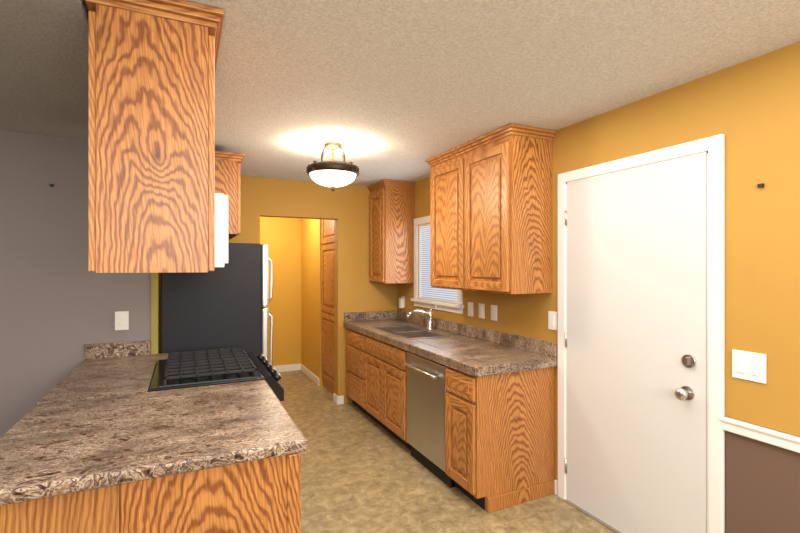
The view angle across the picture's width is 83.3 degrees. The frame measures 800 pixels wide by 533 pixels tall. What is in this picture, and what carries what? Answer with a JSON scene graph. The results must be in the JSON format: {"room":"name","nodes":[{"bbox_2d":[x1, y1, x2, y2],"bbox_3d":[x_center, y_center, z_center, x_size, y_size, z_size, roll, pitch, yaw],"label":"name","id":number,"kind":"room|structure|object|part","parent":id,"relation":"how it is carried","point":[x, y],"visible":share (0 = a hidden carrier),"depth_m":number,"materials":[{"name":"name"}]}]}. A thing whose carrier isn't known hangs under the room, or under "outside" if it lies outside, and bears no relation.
{"room":"kitchen","nodes":[
{"label":"kitchen","id":0,"kind":"room"},
{"bbox_2d":[0,130,158,437],"bbox_3d":[-3.228,0.290,2.280,3.535,2.320,0.105,0,0,-25],"label":"wall","id":1,"kind":"structure","parent":0,"point":[60,304],"depth_m":2.75,"materials":[{"name":"grey paint"}]},
{"bbox_2d":[84,340,151,359],"bbox_3d":[-1.809,0.534,2.888,0.362,0.094,0.023,0,0,-25],"label":"backsplash","id":2,"kind":"structure","parent":1,"relation":"attached to","point":[132,348],"depth_m":2.88,"materials":[{"name":"brown stone"}]},
{"bbox_2d":[115,311,128,329],"label":"switch plates","id":3,"kind":"object","parent":1,"relation":"attached to","point":[121,317],"depth_m":2.90,"materials":[{"name":"white plastic"}]},
{"bbox_2d":[215,151,244,239],"bbox_3d":[-1.549,-0.525,3.532,0.535,0.580,0.880,0,0,-25],"label":"upper cabinet","id":4,"kind":"object","parent":1,"relation":"attached to","point":[227,173],"visible":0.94,"depth_m":3.24,"materials":[{"name":"brown wood"}]},
{"bbox_2d":[159,273,160,353],"bbox_3d":[-1.958,0.290,3.525,0.100,2.320,1.050,0,0,-25],"label":"wall","id":5,"kind":"structure","parent":0,"point":[159,313],"depth_m":3.93,"materials":[{"name":"yellow paint"}]},
{"bbox_2d":[260,217,299,365],"bbox_3d":[-1.836,0.290,6.160,1.250,2.320,0.100,0,0,-25],"label":"wall","id":6,"kind":"structure","parent":0,"point":[294,256],"depth_m":6.22,"materials":[{"name":"yellow paint"}]},
{"bbox_2d":[273,364,299,371],"bbox_3d":[-1.882,1.405,6.070,1.108,0.090,0.018,0,0,-25],"label":"baseboard","id":7,"kind":"structure","parent":6,"relation":"attached to","point":[292,367],"depth_m":6.22,"materials":[{"name":"white paint"}]},
{"bbox_2d":[300,218,322,385],"bbox_3d":[-1.129,0.290,5.898,0.100,2.320,0.960,0,0,-25],"label":"wall","id":8,"kind":"structure","parent":0,"point":[310,229],"depth_m":5.86,"materials":[{"name":"yellow paint"}]},
{"bbox_2d":[300,364,319,385],"bbox_3d":[-1.180,1.405,5.868,0.014,0.090,0.930,0,0,-25],"label":"baseboard","id":9,"kind":"structure","parent":8,"relation":"attached to","point":[315,379],"depth_m":5.79,"materials":[{"name":"white paint"}]},
{"bbox_2d":[228,176,397,403],"bbox_3d":[-1.154,0.290,4.557,2.440,2.320,0.120,0,0,-25],"label":"wall","id":10,"kind":"structure","parent":0,"point":[346,208],"depth_m":4.75,"materials":[{"name":"yellow paint"}]},
{"bbox_2d":[344,310,394,321],"bbox_3d":[-0.315,0.533,4.876,0.600,0.093,0.022,0,0,-25],"label":"backsplash","id":11,"kind":"structure","parent":10,"relation":"attached to","point":[354,316],"depth_m":4.84,"materials":[{"name":"brown stone"}]},
{"bbox_2d":[0,0,799,185],"bbox_3d":[-1.735,-0.885,1.942,5.940,0.170,9.200,0,0,-25],"label":"ceiling","id":12,"kind":"structure","parent":0,"point":[400,90],"depth_m":1.93,"materials":[{"name":"white paint"}]},
{"bbox_2d":[84,0,224,272],"bbox_3d":[-0.942,-0.424,1.766,0.420,0.888,0.750,0,0,-25],"label":"upper cabinet","id":13,"kind":"object","parent":12,"relation":"hanging from","point":[152,65],"visible":1,"depth_m":1.46,"materials":[{"name":"brown wood"}]},
{"bbox_2d":[306,142,358,190],"bbox_3d":[-0.477,-0.702,3.207,0.383,0.334,0.383,0,0,-25],"label":"ceiling light fixture","id":14,"kind":"object","parent":12,"relation":"attached to","point":[332,174],"visible":1,"depth_m":3.10,"materials":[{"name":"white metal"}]},
{"bbox_3d":[-0.477,-0.613,3.207,0.326,0.088,0.326,0,0,-25],"label":"lamp shade","id":15,"kind":"part","parent":14,"relation":"part of","materials":[{"name":"white glass"}]},
{"bbox_2d":[278,370,613,532],"bbox_3d":[-1.735,1.500,1.942,5.940,0.100,9.200,0,0,-25],"label":"floor","id":16,"kind":"structure","parent":0,"point":[362,471],"depth_m":2.90,"materials":[{"name":"tile"}]},
{"bbox_2d":[0,456,300,532],"bbox_3d":[-0.836,1.040,1.566,0.892,0.820,0.513,0,0,-25],"label":"base cabinet","id":17,"kind":"object","parent":16,"relation":"on","point":[264,497],"depth_m":1.38,"materials":[{"name":"brown wood"}]},
{"bbox_2d":[0,349,306,507],"bbox_3d":[-1.142,0.602,2.165,0.942,0.042,1.902,0,0,-25],"label":"countertop","id":18,"kind":"structure","parent":17,"relation":"on","point":[101,427],"depth_m":1.56,"materials":[{"name":"brown stone"}]},
{"bbox_2d":[149,348,283,400],"bbox_3d":[-1.044,0.989,2.560,0.626,0.923,0.734,0,0,-25],"label":"range","id":19,"kind":"object","parent":16,"relation":"on","point":[181,370],"visible":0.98,"depth_m":2.37,"materials":[{"name":"black metal"}]},
{"bbox_2d":[161,243,272,366],"bbox_3d":[-1.456,0.631,3.578,0.753,1.638,0.808,0,0,-25],"label":"refrigerator","id":20,"kind":"object","parent":16,"relation":"on","point":[225,306],"visible":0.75,"depth_m":3.22,"materials":[{"name":"black painted metal"},{"name":"white enamel"},{"name":"white plastic"}]},
{"bbox_2d":[321,219,334,394],"bbox_3d":[-0.524,0.375,5.290,0.651,2.150,0.650,0,0,-25],"label":"pantry cabinet","id":21,"kind":"object","parent":16,"relation":"on","point":[328,302],"visible":0.25,"depth_m":5.19,"materials":[{"name":"brown wood"}]},
{"bbox_2d":[343,326,362,410],"bbox_3d":[-0.172,1.040,4.596,0.626,0.820,0.650,0,0,-25],"label":"base cabinet","id":22,"kind":"object","parent":16,"relation":"on","point":[354,338],"depth_m":4.47,"materials":[{"name":"brown wood"}]},
{"bbox_2d":[363,334,438,449],"bbox_3d":[0.127,1.040,3.971,0.626,0.820,0.882,0,0,-25],"label":"base cabinet","id":23,"kind":"object","parent":16,"relation":"on","point":[384,369],"depth_m":3.79,"materials":[{"name":"brown wood"}]},
{"bbox_2d":[404,352,455,487],"bbox_3d":[0.422,1.050,3.304,0.648,0.799,0.568,0,0,-25],"label":"dishwasher","id":24,"kind":"object","parent":16,"relation":"on","point":[426,390],"visible":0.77,"depth_m":3.15,"materials":[{"name":"silver metal"}]},
{"bbox_2d":[439,362,556,512],"bbox_3d":[0.637,1.040,2.901,0.626,0.820,0.337,0,0,-25],"label":"base cabinet","id":25,"kind":"object","parent":16,"relation":"on","point":[500,421],"depth_m":2.74,"materials":[{"name":"brown wood"}]},
{"bbox_2d":[343,318,557,377],"bbox_3d":[0.202,0.604,3.807,0.632,0.048,2.397,0,0,-25],"label":"countertop","id":26,"kind":"structure","parent":25,"relation":"on","point":[475,355],"depth_m":3.11,"materials":[{"name":"brown stone"}]},
{"bbox_2d":[375,326,450,337],"bbox_3d":[0.081,0.674,3.989,0.364,0.199,0.774,0,0,-25],"label":"sink","id":27,"kind":"object","parent":26,"relation":"in","point":[403,331],"depth_m":4.01,"materials":[{"name":"silver metal"}]},
{"bbox_2d":[407,306,436,329],"bbox_3d":[0.195,0.467,4.054,0.271,0.226,0.125,0,0,-25],"label":"faucet","id":28,"kind":"object","parent":26,"relation":"on","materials":[{"name":"silver metal"}]},
{"bbox_2d":[398,41,799,532],"bbox_3d":[1.423,0.290,2.103,0.100,2.320,6.770,0,0,-25],"label":"wall","id":29,"kind":"structure","parent":0,"point":[749,109],"depth_m":1.90,"materials":[{"name":"yellow paint"}]},
{"bbox_2d":[367,179,415,282],"bbox_3d":[-0.097,-0.349,4.741,0.366,1.038,0.452,0,0,-25],"label":"upper cabinet","id":30,"kind":"object","parent":29,"relation":"attached to","point":[391,226],"visible":1,"depth_m":4.59,"materials":[{"name":"brown wood"}]},
{"bbox_2d":[411,216,463,313],"bbox_3d":[0.372,-0.043,4.241,0.154,0.895,0.915,0,0,-25],"label":"window","id":31,"kind":"structure","parent":29,"relation":"in","point":[451,306],"depth_m":4.46,"materials":[{"name":"white paint"}]},
{"bbox_2d":[420,226,456,301],"bbox_3d":[0.371,-0.043,4.249,0.032,0.712,0.706,0,0,-25],"label":"window blinds","id":32,"kind":"object","parent":31,"relation":"attached to","point":[428,290],"visible":0.44,"depth_m":4.43,"materials":[{"name":"white plastic"}]},
{"bbox_2d":[395,310,557,357],"bbox_3d":[0.477,0.533,3.938,0.022,0.093,2.397,0,0,-25],"label":"backsplash","id":33,"kind":"structure","parent":29,"relation":"attached to","point":[537,346],"depth_m":3.40,"materials":[{"name":"brown stone"}]},
{"bbox_2d":[479,303,484,318],"label":"switch plates","id":34,"kind":"object","parent":29,"relation":"attached to","point":[481,306],"depth_m":3.58,"materials":[{"name":"white plastic"}]},
{"bbox_2d":[425,123,555,293],"bbox_3d":[0.601,-0.349,3.278,0.366,1.038,1.070,0,0,-25],"label":"upper cabinet","id":35,"kind":"object","parent":29,"relation":"attached to","point":[491,211],"visible":1,"depth_m":2.90,"materials":[{"name":"brown wood"}]},
{"bbox_2d":[491,305,496,320],"label":"switch plates","id":36,"kind":"object","parent":29,"relation":"attached to","point":[493,307],"depth_m":3.44,"materials":[{"name":"white plastic"}]},
{"bbox_2d":[548,311,556,329],"label":"switch plates","id":37,"kind":"object","parent":29,"relation":"attached to","point":[552,316],"depth_m":2.89,"materials":[{"name":"white plastic"}]},
{"bbox_2d":[564,154,706,532],"bbox_3d":[1.181,0.471,2.394,0.080,1.958,0.840,0,0,-25],"label":"entry door","id":38,"kind":"structure","parent":29,"relation":"in","point":[636,346],"depth_m":2.33,"materials":[{"name":"white"}]},
{"bbox_2d":[558,134,724,532],"bbox_3d":[1.210,0.434,2.407,0.020,2.032,0.968,0,0,-25],"label":"door frame","id":39,"kind":"structure","parent":29,"relation":"attached to","point":[712,148],"depth_m":2.02,"materials":[{"name":"white paint"}]},
{"bbox_2d":[732,349,765,383],"label":"switch plates","id":40,"kind":"object","parent":29,"relation":"attached to","point":[749,366],"depth_m":1.88,"materials":[{"name":"white plastic"}]},
{"bbox_2d":[719,416,799,452],"bbox_3d":[2.116,0.685,0.498,0.028,0.060,3.278,0,0,-25],"label":"trim","id":41,"kind":"structure","parent":29,"relation":"attached to","point":[767,435],"depth_m":1.83,"materials":[{"name":"white paint"}]},
{"bbox_3d":[-1.269,-0.616,2.451,0.420,0.505,0.762,0,0,-26],"label":"upper cabinet","id":42,"kind":"object","parent":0,"visible":0},
{"bbox_2d":[215,193,227,267],"bbox_3d":[-1.196,-0.176,2.487,0.463,0.368,0.762,0,0,-25],"label":"over-the-range microwave","id":43,"kind":"object","parent":42,"relation":"attached to","point":[221,230],"visible":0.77,"depth_m":2.21,"materials":[{"name":"white metal"}]}
]}

